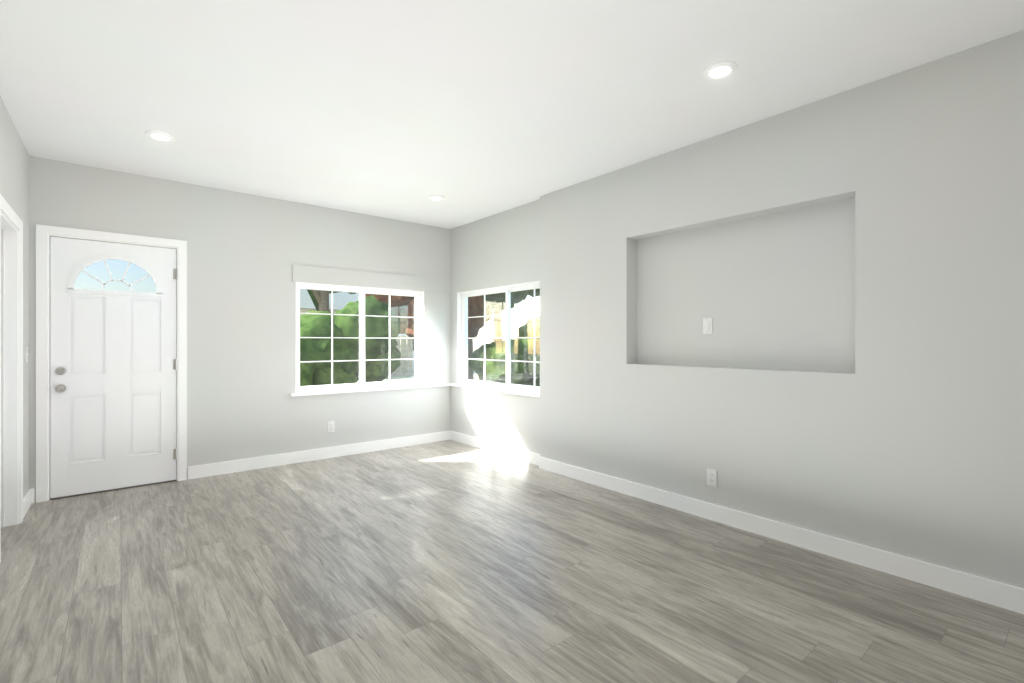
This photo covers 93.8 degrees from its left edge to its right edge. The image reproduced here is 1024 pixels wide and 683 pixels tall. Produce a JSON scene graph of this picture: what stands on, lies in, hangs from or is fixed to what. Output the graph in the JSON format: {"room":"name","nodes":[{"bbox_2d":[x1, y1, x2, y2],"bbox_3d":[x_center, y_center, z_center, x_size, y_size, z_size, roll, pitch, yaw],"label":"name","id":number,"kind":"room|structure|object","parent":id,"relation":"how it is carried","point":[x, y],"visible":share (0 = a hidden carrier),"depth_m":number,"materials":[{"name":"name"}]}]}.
{"room":"empty living room","nodes":[
{"label":"empty living room","id":0,"kind":"room"},
{"bbox_2d":[0,96,28,497],"bbox_3d":[-1.713,-0.090,1.149,0.150,2.620,6.250,0,0,-39],"label":"wall","id":1,"kind":"structure","parent":0,"point":[14,173],"depth_m":3.36,"materials":[{"name":"paint"}]},
{"bbox_2d":[1,229,2,528],"bbox_3d":[-3.116,0.242,2.889,0.091,1.939,0.694,0,0,-39],"label":"door","id":2,"kind":"structure","parent":1,"relation":"in","point":[1,378],"depth_m":3.10,"materials":[{"name":"paint"}]},
{"bbox_2d":[0,194,22,561],"bbox_3d":[-3.126,0.203,2.881,0.166,2.035,0.870,0,0,-39],"label":"trim","id":3,"kind":"structure","parent":1,"relation":"attached to","point":[11,224],"depth_m":3.18,"materials":[{"name":"paint"}]},
{"bbox_2d":[25,347,28,362],"bbox_3d":[-3.524,0.095,3.485,0.018,0.115,0.070,0,0,-39],"label":"light switch","id":4,"kind":"object","parent":1,"relation":"attached to","point":[26,354],"visible":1,"depth_m":3.46,"materials":[{"name":"white plastic"}]},
{"bbox_2d":[29,156,450,501],"bbox_3d":[-2.245,-0.090,4.845,4.020,2.620,0.162,0,0,-39],"label":"wall","id":5,"kind":"structure","parent":0,"point":[245,252],"depth_m":4.65,"materials":[{"name":"paint"}]},
{"bbox_2d":[36,224,186,502],"bbox_3d":[-3.286,0.167,3.987,0.949,2.107,0.166,0,0,-39],"label":"door frame","id":6,"kind":"structure","parent":5,"relation":"attached to","point":[43,232],"depth_m":3.70,"materials":[{"name":"paint"}]},
{"bbox_2d":[50,236,176,497],"bbox_3d":[-3.237,0.200,3.936,0.806,2.020,0.113,0,0,-39],"label":"entry door","id":7,"kind":"structure","parent":5,"relation":"in","point":[113,364],"depth_m":3.92,"materials":[{"name":"paint"}]},
{"bbox_2d":[328,421,334,431],"bbox_3d":[-1.900,0.894,5.034,0.070,0.115,0.008,0,0,-39],"label":"outlet","id":8,"kind":"object","parent":5,"relation":"attached to","point":[331,426],"visible":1,"depth_m":5.03,"materials":[{"name":"white plastic"}]},
{"bbox_2d":[457,281,539,392],"bbox_3d":[-0.061,-0.040,5.223,0.134,1.120,1.750,0,0,-39],"label":"window","id":9,"kind":"structure","parent":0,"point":[462,338],"depth_m":5.41,"materials":[{"name":"white plastic"}]},
{"bbox_2d":[0,440,1023,682],"bbox_3d":[-0.895,1.270,1.917,5.650,0.100,6.400,0,0,-39],"label":"floor","id":10,"kind":"structure","parent":0,"point":[448,561],"depth_m":2.32,"materials":[{"name":"wood"}]},
{"bbox_2d":[0,0,1023,228],"bbox_3d":[-0.895,-1.450,1.917,5.650,0.100,6.400,0,0,-39],"label":"ceiling","id":11,"kind":"structure","parent":0,"point":[470,111],"depth_m":2.58,"materials":[{"name":"paint"}]},
{"bbox_2d":[145,131,174,141],"bbox_3d":[-2.394,-1.395,3.261,0.164,0.010,0.164,0,0,-39],"label":"recessed light","id":12,"kind":"object","parent":11,"relation":"in","point":[160,136],"visible":1,"depth_m":3.25,"materials":[{"name":"paint"}]},
{"bbox_2d":[428,195,444,200],"bbox_3d":[-0.737,-1.395,4.662,0.164,0.010,0.164,0,0,-39],"label":"recessed light","id":13,"kind":"object","parent":11,"relation":"in","point":[436,197],"visible":1,"depth_m":4.64,"materials":[{"name":"paint"}]},
{"bbox_2d":[703,61,736,79],"bbox_3d":[1.074,-1.395,2.474,0.164,0.010,0.164,0,0,-39],"label":"recessed light","id":14,"kind":"object","parent":11,"relation":"in","point":[720,70],"visible":1,"depth_m":2.46,"materials":[{"name":"paint"}]},
{"bbox_2d":[451,30,1023,588],"bbox_3d":[1.254,-0.090,3.586,0.210,2.620,6.250,0,0,-39],"label":"wall","id":15,"kind":"structure","parent":0,"point":[845,270],"depth_m":2.86,"materials":[{"name":"paint"}]},
{"bbox_2d":[290,383,539,397],"bbox_3d":[-0.882,0.532,4.682,1.930,0.032,1.955,0,0,-39],"label":"window stool","id":16,"kind":"structure","parent":15,"relation":"attached to","point":[517,392],"depth_m":5.23,"materials":[{"name":"paint"}]},
{"bbox_2d":[23,431,1023,613],"bbox_3d":[-0.266,1.165,2.435,3.720,0.110,6.100,0,0,-39],"label":"baseboard","id":17,"kind":"structure","parent":15,"relation":"attached to","point":[995,593],"depth_m":3.24,"materials":[{"name":"paint"}]},
{"bbox_2d":[703,318,711,333],"bbox_3d":[1.407,-0.111,3.446,0.010,0.115,0.070,0,0,-39],"label":"light switch","id":18,"kind":"object","parent":15,"relation":"attached to","point":[707,325],"visible":1,"depth_m":3.44,"materials":[{"name":"white plastic"}]},
{"bbox_2d":[707,468,716,486],"bbox_3d":[1.366,0.932,3.277,0.008,0.115,0.070,0,0,-39],"label":"outlet","id":19,"kind":"object","parent":15,"relation":"attached to","point":[711,477],"visible":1,"depth_m":3.27,"materials":[{"name":"white plastic"}]},
{"label":"outside","id":20,"kind":"structure","parent":0,"visible":0},
{"bbox_2d":[356,370,478,382],"bbox_3d":[-9.438,1.520,23.306,75.000,0.100,72.000,0,0,-39],"label":"ground","id":21,"kind":"structure","parent":20,"point":[404,377],"depth_m":19.56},
{"bbox_2d":[307,289,355,311],"bbox_3d":[-4.981,-1.533,12.828,4.623,6.006,3.599,0,0,-39],"label":"tree","id":22,"kind":"object","parent":21,"relation":"on","point":[320,299],"depth_m":12.58,"materials":[{"name":"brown plant"}]},
{"bbox_2d":[300,289,414,369],"bbox_3d":[-9.742,-0.830,25.645,11.200,4.600,8.700,0,0,-39],"label":"house","id":23,"kind":"structure","parent":21,"relation":"on","point":[339,305],"depth_m":21.54,"materials":[{"name":"paint"}]},
{"bbox_2d":[391,335,412,375],"bbox_3d":[-11.312,0.590,15.348,18.000,1.760,0.080,0,0,-39],"label":"fence","id":24,"kind":"object","parent":21,"relation":"on","point":[402,348],"depth_m":20.76,"materials":[{"name":"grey wood"}]},
{"bbox_2d":[365,294,492,339],"bbox_3d":[-1.977,-0.278,10.678,3.115,3.496,3.089,0,0,-39],"label":"tree","id":25,"kind":"object","parent":21,"relation":"on","point":[411,310],"depth_m":9.78,"materials":[{"name":"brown plant"}]},
{"bbox_2d":[468,291,521,379],"bbox_3d":[-1.662,-1.200,13.752,4.296,5.340,4.331,0,0,-39],"label":"tree","id":26,"kind":"object","parent":21,"relation":"on","point":[499,304],"depth_m":13.71,"materials":[{"name":"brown plant"}]},
{"bbox_2d":[469,336,539,386],"bbox_3d":[0.043,0.672,10.043,2.050,1.550,1.612,0,0,-39],"label":"tree","id":27,"kind":"object","parent":21,"relation":"on","point":[500,356],"depth_m":9.41,"materials":[{"name":"green plant"}]},
{"bbox_2d":[492,289,539,341],"bbox_3d":[-0.881,-1.741,17.624,5.562,6.423,5.411,0,0,-39],"label":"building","id":28,"kind":"structure","parent":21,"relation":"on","point":[498,330],"depth_m":17.52,"materials":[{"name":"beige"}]},
{"bbox_2d":[517,315,539,338],"bbox_3d":[1.282,0.302,12.074,2.686,2.060,2.934,0,0,-39],"label":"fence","id":29,"kind":"object","parent":21,"relation":"on","point":[526,331],"depth_m":11.36,"materials":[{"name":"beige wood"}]},
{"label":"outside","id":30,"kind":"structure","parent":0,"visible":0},
{"bbox_2d":[300,295,400,385],"bbox_3d":[-3.630,0.154,9.120,2.870,2.034,2.617,0,0,-39],"label":"tree","id":31,"kind":"object","parent":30,"point":[351,351],"depth_m":8.50,"materials":[{"name":"green plant"}]}
]}

